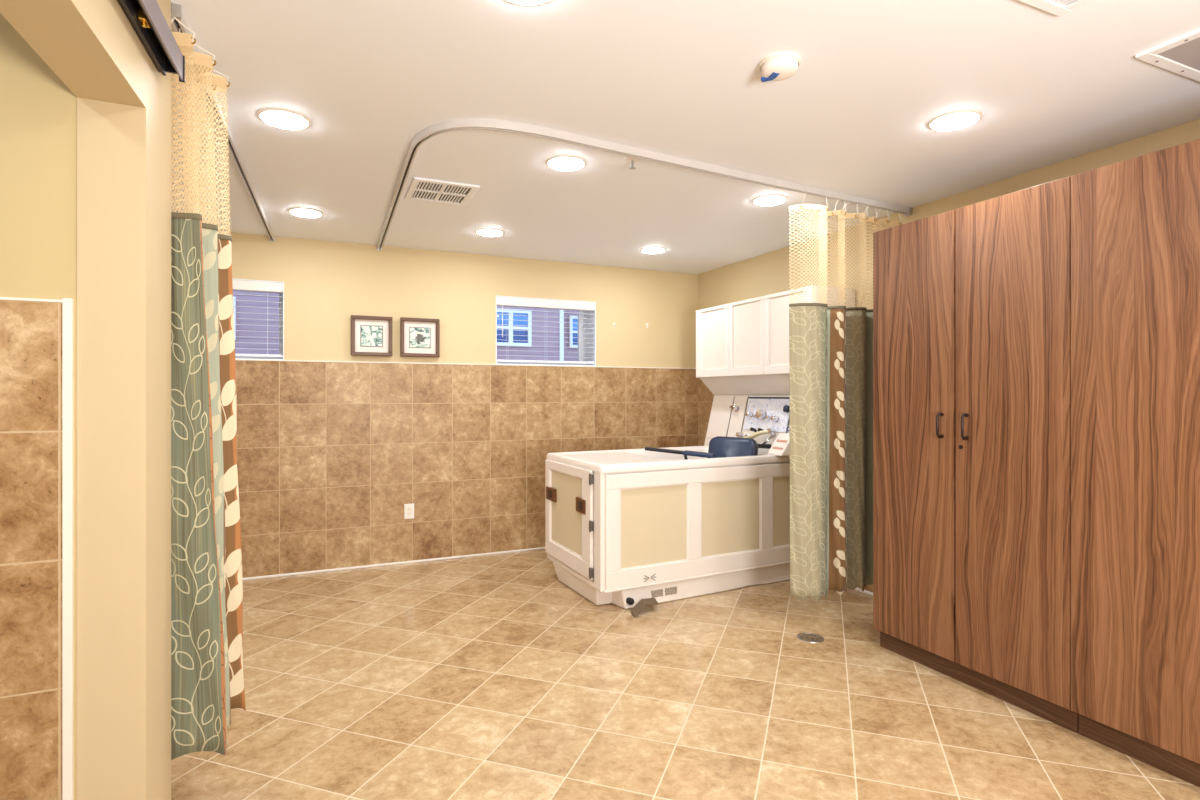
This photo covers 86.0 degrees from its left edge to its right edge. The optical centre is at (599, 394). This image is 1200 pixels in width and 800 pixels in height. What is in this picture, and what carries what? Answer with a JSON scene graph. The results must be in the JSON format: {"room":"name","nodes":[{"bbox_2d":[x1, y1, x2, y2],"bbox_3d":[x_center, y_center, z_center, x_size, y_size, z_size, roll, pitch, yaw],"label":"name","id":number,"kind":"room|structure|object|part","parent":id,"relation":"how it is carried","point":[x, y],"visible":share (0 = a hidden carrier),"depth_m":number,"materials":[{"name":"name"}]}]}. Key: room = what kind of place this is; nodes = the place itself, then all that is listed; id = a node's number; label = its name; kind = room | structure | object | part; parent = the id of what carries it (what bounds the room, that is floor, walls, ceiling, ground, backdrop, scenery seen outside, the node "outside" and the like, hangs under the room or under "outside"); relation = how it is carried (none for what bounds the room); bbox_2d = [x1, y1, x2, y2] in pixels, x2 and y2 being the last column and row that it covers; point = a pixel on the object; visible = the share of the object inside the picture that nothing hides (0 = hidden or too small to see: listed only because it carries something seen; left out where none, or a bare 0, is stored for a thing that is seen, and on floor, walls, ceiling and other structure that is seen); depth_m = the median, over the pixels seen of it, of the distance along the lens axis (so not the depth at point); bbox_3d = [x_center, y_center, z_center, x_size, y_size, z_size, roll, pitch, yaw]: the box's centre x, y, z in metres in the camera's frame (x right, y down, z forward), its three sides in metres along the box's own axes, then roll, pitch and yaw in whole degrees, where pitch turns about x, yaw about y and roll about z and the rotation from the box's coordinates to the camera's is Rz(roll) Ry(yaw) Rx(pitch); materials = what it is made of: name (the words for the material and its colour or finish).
{"room":"nursing home bathroom","nodes":[
{"label":"nursing home bathroom","id":0,"kind":"room"},
{"bbox_2d":[0,13,76,799],"bbox_3d":[-2.227,0.086,1.274,1.980,2.440,0.260,0,0,-24],"label":"wall","id":1,"kind":"structure","parent":0,"point":[38,111],"depth_m":1.53,"materials":[{"name":"beige paint"}]},
{"bbox_2d":[0,297,73,799],"bbox_3d":[-2.178,0.537,1.157,1.973,1.537,0.014,0,0,-24],"label":"trim","id":2,"kind":"structure","parent":1,"relation":"attached to","point":[67,303],"depth_m":1.55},
{"bbox_2d":[0,0,170,799],"bbox_3d":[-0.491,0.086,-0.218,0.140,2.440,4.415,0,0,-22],"label":"door frame","id":3,"kind":"structure","parent":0,"point":[124,102],"depth_m":1.60,"materials":[{"name":"paint"}]},
{"bbox_2d":[117,0,184,82],"bbox_3d":[-0.800,-0.887,0.830,0.059,0.072,1.974,0,0,-22],"label":"sliding door rail","id":4,"kind":"object","parent":3,"relation":"attached to","point":[146,17],"visible":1,"depth_m":1.57,"materials":[{"name":"brown metal"}]},
{"bbox_2d":[219,231,697,577],"bbox_3d":[-1.730,0.086,5.058,5.987,2.440,0.330,0,0,-24],"label":"wall","id":5,"kind":"structure","parent":0,"point":[331,455],"depth_m":5.05,"materials":[{"name":"brown tile"}]},
{"bbox_2d":[232,278,283,359],"bbox_3d":[-2.753,-0.529,4.603,0.897,0.566,0.322,0,0,-24],"label":"window","id":6,"kind":"structure","parent":5,"relation":"in","point":[281,298],"depth_m":4.86,"materials":[{"name":"plastic"}]},
{"bbox_2d":[232,280,282,357],"bbox_3d":[-2.704,-0.537,4.495,0.881,0.537,0.090,0,0,-24],"label":"window blind","id":7,"kind":"object","parent":6,"relation":"attached to","point":[238,285],"visible":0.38,"depth_m":4.60,"materials":[{"name":"white plastic"}]},
{"bbox_3d":[-2.706,-0.279,4.499,0.881,0.020,0.050,0,0,-24],"label":"rail","id":8,"kind":"part","parent":7,"relation":"part of","materials":[{"name":"white plastic"}]},
{"bbox_3d":[-2.384,-0.504,4.614,0.002,0.456,0.002,0,0,3],"label":"ladder cord","id":9,"kind":"part","parent":7,"relation":"part of","materials":[{"name":"white fabric"}]},
{"bbox_2d":[351,315,391,355],"bbox_3d":[-1.725,-0.441,4.866,0.295,0.299,0.043,0,0,-24],"label":"framed print","id":10,"kind":"object","parent":5,"relation":"attached to","point":[370,335],"visible":1,"depth_m":4.86,"materials":[{"name":"white paper"}]},
{"bbox_2d":[243,547,544,579],"bbox_3d":[-1.458,1.298,4.991,5.227,0.016,0.016,0,0,-24],"label":"baseboard","id":11,"kind":"structure","parent":5,"relation":"attached to","point":[540,548],"depth_m":4.91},
{"bbox_2d":[404,503,413,518],"bbox_3d":[-1.477,0.905,4.985,0.074,0.116,0.011,0,0,-24],"label":"wall outlet","id":12,"kind":"object","parent":5,"relation":"attached to","point":[408,508],"visible":1,"depth_m":4.98,"materials":[{"name":"white plastic"}]},
{"bbox_2d":[407,507,411,515],"bbox_3d":[-1.476,0.905,4.983,0.034,0.068,0.004,0,0,-24],"label":"receptacle","id":13,"kind":"object","parent":12,"relation":"attached to","point":[409,509],"depth_m":4.98,"materials":[{"name":"white plastic"}]},
{"bbox_2d":[400,317,439,356],"bbox_3d":[-1.401,-0.442,5.011,0.294,0.299,0.043,0,0,-24],"label":"framed print","id":14,"kind":"object","parent":5,"relation":"attached to","point":[419,337],"visible":1,"depth_m":5.01,"materials":[{"name":"brown wood"}]},
{"bbox_2d":[235,359,695,368],"bbox_3d":[-1.453,-0.243,5.005,5.227,0.008,0.014,0,0,-24],"label":"trim","id":15,"kind":"structure","parent":5,"relation":"attached to","point":[235,359],"depth_m":5.11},
{"bbox_2d":[496,295,595,365],"bbox_3d":[-0.510,-0.529,5.610,0.897,0.566,0.322,0,0,-24],"label":"window","id":16,"kind":"structure","parent":5,"relation":"in","point":[588,344],"depth_m":5.75,"materials":[{"name":"plastic"}]},
{"bbox_2d":[497,296,594,363],"bbox_3d":[-0.461,-0.537,5.502,0.881,0.537,0.090,0,0,-24],"label":"window blind","id":17,"kind":"object","parent":16,"relation":"attached to","point":[501,301],"visible":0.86,"depth_m":5.48,"materials":[{"name":"white plastic"}]},
{"bbox_3d":[-0.463,-0.279,5.506,0.881,0.020,0.050,0,0,-24],"label":"rail","id":18,"kind":"part","parent":17,"relation":"part of","materials":[{"name":"white plastic"}]},
{"bbox_3d":[-0.163,-0.504,5.670,0.002,0.456,0.002,0,0,-33],"label":"ladder cord","id":19,"kind":"part","parent":17,"relation":"part of","materials":[{"name":"white fabric"}]},
{"bbox_2d":[171,0,1199,273],"bbox_3d":[-0.198,-1.194,1.647,5.987,0.120,7.868,0,0,-24],"label":"ceiling","id":20,"kind":"structure","parent":0,"point":[677,78],"depth_m":2.52,"materials":[{"name":"paint"}]},
{"bbox_2d":[171,3,274,240],"bbox_3d":[-1.792,-1.115,3.235,0.040,0.038,2.957,0,0,-22],"label":"track","id":21,"kind":"object","parent":20,"relation":"attached to","point":[176,9],"visible":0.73,"depth_m":2.95,"materials":[{"name":"metal"}]},
{"bbox_2d":[171,17,245,759],"bbox_3d":[-1.255,-0.019,2.055,0.239,2.183,0.372,0,0,-9],"label":"privacy curtain","id":22,"kind":"object","parent":21,"relation":"hanging from","point":[207,678],"visible":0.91,"depth_m":1.90,"materials":[{"name":"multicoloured fabric"}]},
{"bbox_2d":[257,108,310,129],"bbox_3d":[-1.299,-1.128,2.650,0.200,0.013,0.200,0,0,-24],"label":"recessed light","id":23,"kind":"object","parent":20,"relation":"in","point":[281,118],"visible":1,"depth_m":2.63,"materials":[{"name":"white plastic"}]},
{"bbox_2d":[261,111,306,128],"bbox_3d":[-1.299,-1.126,2.650,0.171,0.009,0.171,0,0,-24],"label":"diffuser","id":24,"kind":"object","parent":23,"relation":"attached to","point":[281,119],"depth_m":2.63,"materials":[{"name":"white plastic"}]},
{"bbox_2d":[288,208,322,217],"bbox_3d":[-1.833,-1.128,4.011,0.200,0.013,0.200,0,0,-24],"label":"recessed light","id":25,"kind":"object","parent":20,"relation":"in","point":[303,212],"visible":1,"depth_m":3.98,"materials":[{"name":"white plastic"}]},
{"bbox_2d":[404,177,479,205],"bbox_3d":[-0.889,-1.129,3.599,0.345,0.012,0.385,0,0,-24],"label":"ceiling vent","id":26,"kind":"object","parent":20,"relation":"in","point":[420,189],"visible":1,"depth_m":3.58,"materials":[{"name":"white metal"}]},
{"bbox_2d":[413,182,468,202],"bbox_3d":[-0.893,-1.128,3.597,0.254,0.007,0.315,0,0,-24],"label":"grille","id":27,"kind":"object","parent":26,"relation":"attached to","point":[422,191],"depth_m":3.60,"materials":[{"name":"white metal"}]},
{"bbox_2d":[475,228,503,235],"bbox_3d":[-0.770,-1.128,4.499,0.200,0.013,0.200,0,0,-24],"label":"recessed light","id":28,"kind":"object","parent":20,"relation":"in","point":[486,231],"visible":1,"depth_m":4.46,"materials":[{"name":"white plastic"}]},
{"bbox_2d":[477,230,501,235],"bbox_3d":[-0.770,-1.126,4.499,0.171,0.009,0.171,0,0,-24],"label":"diffuser","id":29,"kind":"object","parent":28,"relation":"attached to","point":[481,232],"depth_m":4.47,"materials":[{"name":"white plastic"}]},
{"bbox_2d":[504,0,551,5],"bbox_3d":[-0.205,-1.128,1.777,0.200,0.013,0.200,0,0,-24],"label":"recessed light","id":30,"kind":"object","parent":20,"relation":"in","point":[516,2],"visible":1,"depth_m":1.85,"materials":[{"name":"white plastic"}]},
{"bbox_2d":[509,0,546,4],"bbox_3d":[-0.205,-1.126,1.777,0.171,0.009,0.171,0,0,-24],"label":"diffuser","id":31,"kind":"object","parent":30,"relation":"attached to","point":[517,2],"depth_m":1.85,"materials":[{"name":"white plastic"}]},
{"bbox_2d":[546,155,585,170],"bbox_3d":[-0.166,-1.128,3.154,0.200,0.013,0.200,0,0,-24],"label":"recessed light","id":32,"kind":"object","parent":20,"relation":"in","point":[562,162],"visible":1,"depth_m":3.13,"materials":[{"name":"white plastic"}]},
{"bbox_2d":[625,156,638,169],"bbox_3d":[0.156,-1.111,3.095,0.072,0.048,0.072,0,0,-24],"label":"sprinkler","id":33,"kind":"object","parent":20,"relation":"attached to","point":[632,160],"visible":0.91,"depth_m":3.09,"materials":[{"name":"metal"}]},
{"bbox_2d":[377,118,911,250],"bbox_3d":[0.122,-1.113,4.303,2.929,0.042,2.572,0,0,-24],"label":"track","id":34,"kind":"object","parent":20,"relation":"attached to","point":[438,128],"visible":1,"depth_m":3.03,"materials":[{"name":"metal"}]},
{"bbox_2d":[789,193,901,600],"bbox_3d":[1.453,0.011,3.740,0.876,2.243,0.129,0,0,-29],"label":"privacy curtain","id":35,"kind":"object","parent":34,"relation":"hanging from","point":[831,347],"visible":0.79,"depth_m":3.64,"materials":[{"name":"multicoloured fabric"}]},
{"bbox_3d":[1.453,0.319,3.738,0.878,1.627,0.126,0,0,-29],"label":"fabric panel","id":36,"kind":"part","parent":35,"relation":"part of","materials":[{"name":"beige fabric"}]},
{"bbox_2d":[640,247,665,252],"bbox_3d":[0.417,-1.128,5.054,0.200,0.013,0.200,0,0,-24],"label":"recessed light","id":37,"kind":"object","parent":20,"relation":"in","point":[648,249],"visible":1,"depth_m":5.02,"materials":[{"name":"white plastic"}]},
{"bbox_2d":[752,195,786,205],"bbox_3d":[0.989,-1.128,3.754,0.200,0.013,0.200,0,0,-24],"label":"recessed light","id":38,"kind":"object","parent":20,"relation":"in","point":[766,200],"visible":1,"depth_m":3.73,"materials":[{"name":"white plastic"}]},
{"bbox_2d":[759,52,799,81],"bbox_3d":[0.613,-1.111,2.199,0.136,0.048,0.136,0,0,-24],"label":"smoke detector","id":39,"kind":"object","parent":20,"relation":"attached to","point":[779,66],"visible":1,"depth_m":2.16,"materials":[{"name":"white plastic"}]},
{"bbox_2d":[927,110,982,130],"bbox_3d":[1.468,-1.128,2.665,0.200,0.013,0.200,0,0,-24],"label":"recessed light","id":40,"kind":"object","parent":20,"relation":"in","point":[959,119],"visible":1,"depth_m":2.64,"materials":[{"name":"white plastic"}]},
{"bbox_2d":[1018,0,1092,16],"bbox_3d":[1.292,-1.129,1.669,0.345,0.012,0.388,0,0,-24],"label":"ceiling vent","id":41,"kind":"object","parent":20,"relation":"in","point":[1059,8],"visible":1,"depth_m":1.86,"materials":[{"name":"white metal"}]},
{"bbox_2d":[1050,0,1073,5],"bbox_3d":[1.289,-1.128,1.668,0.254,0.007,0.318,0,0,-24],"label":"grille","id":42,"kind":"object","parent":41,"relation":"attached to","point":[1052,2],"depth_m":1.85,"materials":[{"name":"white metal"}]},
{"bbox_2d":[1135,28,1199,81],"bbox_3d":[2.117,-1.127,2.024,0.500,0.014,0.500,0,0,-24],"label":"access panel","id":43,"kind":"object","parent":20,"relation":"attached to","point":[1180,55],"visible":1,"depth_m":2.14,"materials":[{"name":"white metal"}]},
{"bbox_3d":[2.117,-1.130,2.024,0.420,0.007,0.420,0,0,-24],"label":"panel","id":44,"kind":"part","parent":43,"relation":"part of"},
{"bbox_2d":[171,549,1199,799],"bbox_3d":[-0.198,1.365,1.647,5.987,0.120,7.868,0,0,-24],"label":"floor","id":45,"kind":"structure","parent":0,"point":[485,677],"depth_m":2.72,"materials":[{"name":"tile"}]},
{"bbox_2d":[545,395,789,616],"bbox_3d":[0.607,0.654,4.607,1.845,1.298,1.216,0,0,-28],"label":"bathtub","id":46,"kind":"object","parent":45,"relation":"on","point":[636,529],"visible":0.87,"depth_m":4.19,"materials":[{"name":"white plastic"}]},
{"bbox_3d":[-0.220,0.780,4.302,0.010,0.514,0.580,0,0,-25],"label":"door panel","id":47,"kind":"part","parent":46,"relation":"part of","materials":[{"name":"beige plastic"}]},
{"bbox_3d":[-0.215,0.800,4.276,0.055,0.666,0.780,0,0,-28],"label":"door","id":48,"kind":"part","parent":46,"relation":"part of","materials":[{"name":"white plastic"}]},
{"bbox_3d":[-0.180,0.821,4.232,0.022,0.714,0.900,0,0,-25],"label":"frame","id":49,"kind":"part","parent":46,"relation":"part of","materials":[{"name":"white plastic"}]},
{"bbox_3d":[-0.125,0.701,4.048,0.005,0.054,0.056,0,0,-25],"label":"finger pull","id":50,"kind":"part","parent":46,"relation":"part of","materials":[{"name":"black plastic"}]},
{"bbox_3d":[0.336,0.812,3.992,0.499,0.489,0.006,0,0,-28],"label":"panel","id":51,"kind":"part","parent":46,"relation":"part of","materials":[{"name":"beige plastic"}]},
{"bbox_3d":[0.771,0.829,4.212,1.691,0.698,0.022,0,0,-28],"label":"frame","id":52,"kind":"part","parent":46,"relation":"part of","materials":[{"name":"white plastic"}]},
{"bbox_2d":[645,436,770,459],"bbox_3d":[0.767,0.618,4.607,0.775,0.612,0.487,0,0,-28],"label":"seat","id":53,"kind":"object","parent":46,"relation":"in","point":[719,446],"visible":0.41,"depth_m":4.59,"materials":[{"name":"blue plastic"}]},
{"bbox_3d":[0.543,0.406,4.529,0.484,0.053,0.044,0,0,28],"label":"armrest","id":54,"kind":"part","parent":53,"relation":"part of","materials":[{"name":"black plastic"}]},
{"bbox_3d":[0.937,0.515,4.652,0.094,0.398,0.400,0,0,-42],"label":"backrest","id":55,"kind":"part","parent":53,"relation":"part of","materials":[{"name":"blue plastic"}]},
{"bbox_3d":[1.146,0.366,4.564,0.143,0.043,0.035,0,0,-21],"label":"push handle","id":56,"kind":"part","parent":53,"relation":"part of","materials":[{"name":"black plastic"}]},
{"bbox_3d":[0.989,0.192,5.319,0.087,0.345,0.275,0,0,-24],"label":"access panel","id":57,"kind":"part","parent":46,"relation":"part of","materials":[{"name":"white plastic"}]},
{"bbox_3d":[0.867,0.812,4.271,0.503,0.489,0.006,0,0,-28],"label":"panel","id":58,"kind":"part","parent":46,"relation":"part of","materials":[{"name":"beige plastic"}]},
{"bbox_3d":[1.077,0.108,5.124,0.060,0.067,0.065,0,0,-28],"label":"tap knob","id":59,"kind":"part","parent":46,"relation":"part of","materials":[{"name":"silver metal"}]},
{"bbox_3d":[1.081,0.212,5.103,0.096,0.385,0.165,0,0,-24],"label":"access panel","id":60,"kind":"part","parent":46,"relation":"part of","materials":[{"name":"white plastic"}]},
{"bbox_3d":[1.148,0.154,4.931,0.063,0.060,0.055,0,0,-28],"label":"tap knob","id":61,"kind":"part","parent":46,"relation":"part of","materials":[{"name":"silver metal"}]},
{"bbox_2d":[744,430,772,443],"bbox_3d":[1.150,0.333,4.728,0.104,0.161,0.342,0,0,-24],"label":"shower","id":62,"kind":"object","parent":46,"relation":"on","point":[754,435],"visible":0.52,"depth_m":4.68,"materials":[{"name":"beige plastic"}]},
{"bbox_3d":[1.140,0.326,4.747,0.063,0.147,0.304,0,0,-33],"label":"handle","id":63,"kind":"part","parent":62,"relation":"part of","materials":[{"name":"beige plastic"}]},
{"bbox_3d":[1.206,0.153,4.798,0.075,0.091,0.090,0,0,-28],"label":"tap knob","id":64,"kind":"part","parent":46,"relation":"part of","materials":[{"name":"silver metal"}]},
{"bbox_3d":[1.239,0.151,4.783,0.063,0.238,0.488,0,0,-24],"label":"splash panel","id":65,"kind":"part","parent":46,"relation":"part of","materials":[{"name":"white plastic"}]},
{"bbox_3d":[1.268,0.177,4.651,0.063,0.060,0.055,0,0,-28],"label":"tap knob","id":66,"kind":"part","parent":46,"relation":"part of","materials":[{"name":"silver metal"}]},
{"bbox_3d":[1.346,0.812,4.523,0.374,0.489,0.006,0,0,-28],"label":"panel","id":67,"kind":"part","parent":46,"relation":"part of","materials":[{"name":"beige plastic"}]},
{"bbox_2d":[797,633,823,642],"bbox_3d":[1.128,1.304,3.450,0.140,0.003,0.140,0,0,-24],"label":"floor drain","id":68,"kind":"object","parent":45,"relation":"on","point":[806,637],"visible":1,"depth_m":3.45,"materials":[{"name":"metal"}]},
{"bbox_2d":[873,176,1078,732],"bbox_3d":[1.899,0.236,3.023,0.727,2.140,0.942,0,0,-24],"label":"wardrobe","id":69,"kind":"object","parent":45,"relation":"on","point":[972,303],"visible":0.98,"depth_m":2.79,"materials":[{"name":"brown wood"}]},
{"bbox_3d":[1.510,0.186,3.115,0.019,2.041,0.456,0,0,-24],"label":"door","id":70,"kind":"part","parent":69,"relation":"part of","materials":[{"name":"brown wood"}]},
{"bbox_3d":[1.554,0.142,2.949,0.038,0.119,0.018,0,0,-24],"label":"handle","id":71,"kind":"part","parent":69,"relation":"part of","materials":[{"name":"brown metal"}]},
{"bbox_3d":[1.605,0.142,2.837,0.038,0.119,0.018,0,0,-24],"label":"handle","id":72,"kind":"part","parent":69,"relation":"part of","materials":[{"name":"brown metal"}]},
{"bbox_3d":[1.705,0.186,2.681,0.019,2.041,0.477,0,0,-24],"label":"door","id":73,"kind":"part","parent":69,"relation":"part of","materials":[{"name":"brown wood"}]},
{"bbox_2d":[1071,139,1199,786],"bbox_3d":[2.302,0.236,2.125,0.727,2.140,1.018,0,0,-24],"label":"wardrobe","id":74,"kind":"object","parent":45,"relation":"on","point":[1135,222],"visible":1,"depth_m":2.26,"materials":[{"name":"brown wood"}]},
{"bbox_2d":[698,119,1199,592],"bbox_3d":[2.531,0.086,2.681,0.160,2.440,7.518,0,0,-24],"label":"wall","id":75,"kind":"structure","parent":0,"point":[767,273],"depth_m":4.35,"materials":[{"name":"beige paint"}]},
{"bbox_2d":[696,285,854,394],"bbox_3d":[1.257,-0.350,4.861,0.375,0.708,1.379,0,0,-24],"label":"upper cabinet","id":76,"kind":"object","parent":75,"relation":"attached to","point":[742,347],"visible":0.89,"depth_m":4.80,"materials":[{"name":"white wood"}]},
{"bbox_3d":[0.910,-0.423,5.204,0.022,0.563,0.464,0,0,-24],"label":"door","id":77,"kind":"part","parent":76,"relation":"part of","materials":[{"name":"white wood"}]},
{"bbox_3d":[0.923,-0.443,5.191,0.010,0.478,0.343,0,0,-24],"label":"door panel","id":78,"kind":"part","parent":76,"relation":"part of","materials":[{"name":"white wood"}]},
{"bbox_2d":[700,374,788,394],"bbox_3d":[1.238,-0.069,4.940,0.344,0.144,1.200,0,0,-24],"label":"hood","id":79,"kind":"object","parent":76,"relation":"attached to","point":[768,384],"depth_m":4.91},
{"bbox_3d":[1.093,-0.423,4.797,0.022,0.563,0.422,0,0,-24],"label":"door","id":80,"kind":"part","parent":76,"relation":"part of","materials":[{"name":"white wood"}]},
{"bbox_3d":[1.099,-0.443,4.798,0.010,0.478,0.342,0,0,-24],"label":"door panel","id":81,"kind":"part","parent":76,"relation":"part of","materials":[{"name":"white wood"}]},
{"bbox_3d":[1.284,-0.443,4.387,0.010,0.478,0.387,0,0,-24],"label":"door panel","id":82,"kind":"part","parent":76,"relation":"part of","materials":[{"name":"white wood"}]},
{"bbox_3d":[1.279,-0.423,4.381,0.022,0.563,0.483,0,0,-24],"label":"door","id":83,"kind":"part","parent":76,"relation":"part of","materials":[{"name":"white wood"}]},
{"bbox_2d":[854,587,872,595],"bbox_3d":[1.470,1.296,4.830,0.016,0.020,2.668,0,0,-24],"label":"baseboard","id":84,"kind":"structure","parent":75,"relation":"attached to","point":[857,588],"depth_m":4.22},
{"label":"outside","id":85,"kind":"structure","parent":0,"visible":0},
{"bbox_3d":[-9.555,1.981,21.288,60.000,0.150,33.332,0,0,-24],"label":"ground","id":86,"kind":"structure","parent":85,"visible":0},
{"bbox_2d":[233,291,577,360],"bbox_3d":[-4.036,-1.645,10.213,17.000,7.100,4.060,0,0,-24],"label":"house","id":87,"kind":"structure","parent":86,"relation":"on","point":[530,348],"depth_m":9.27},
{"bbox_3d":[-1.294,-0.958,9.271,0.564,0.481,0.035,0,0,-24],"label":"pane","id":88,"kind":"part","parent":87,"relation":"part of","materials":[{"name":"blue glass"}]},
{"bbox_3d":[-0.584,-1.645,9.614,0.060,7.100,0.080,0,0,-24],"label":"corner post","id":89,"kind":"part","parent":87,"relation":"part of","materials":[{"name":"white wood"}]},
{"bbox_3d":[-0.252,-1.019,10.615,0.514,0.473,0.035,0,0,-24],"label":"pane","id":90,"kind":"part","parent":87,"relation":"part of","materials":[{"name":"blue glass"}]}
]}

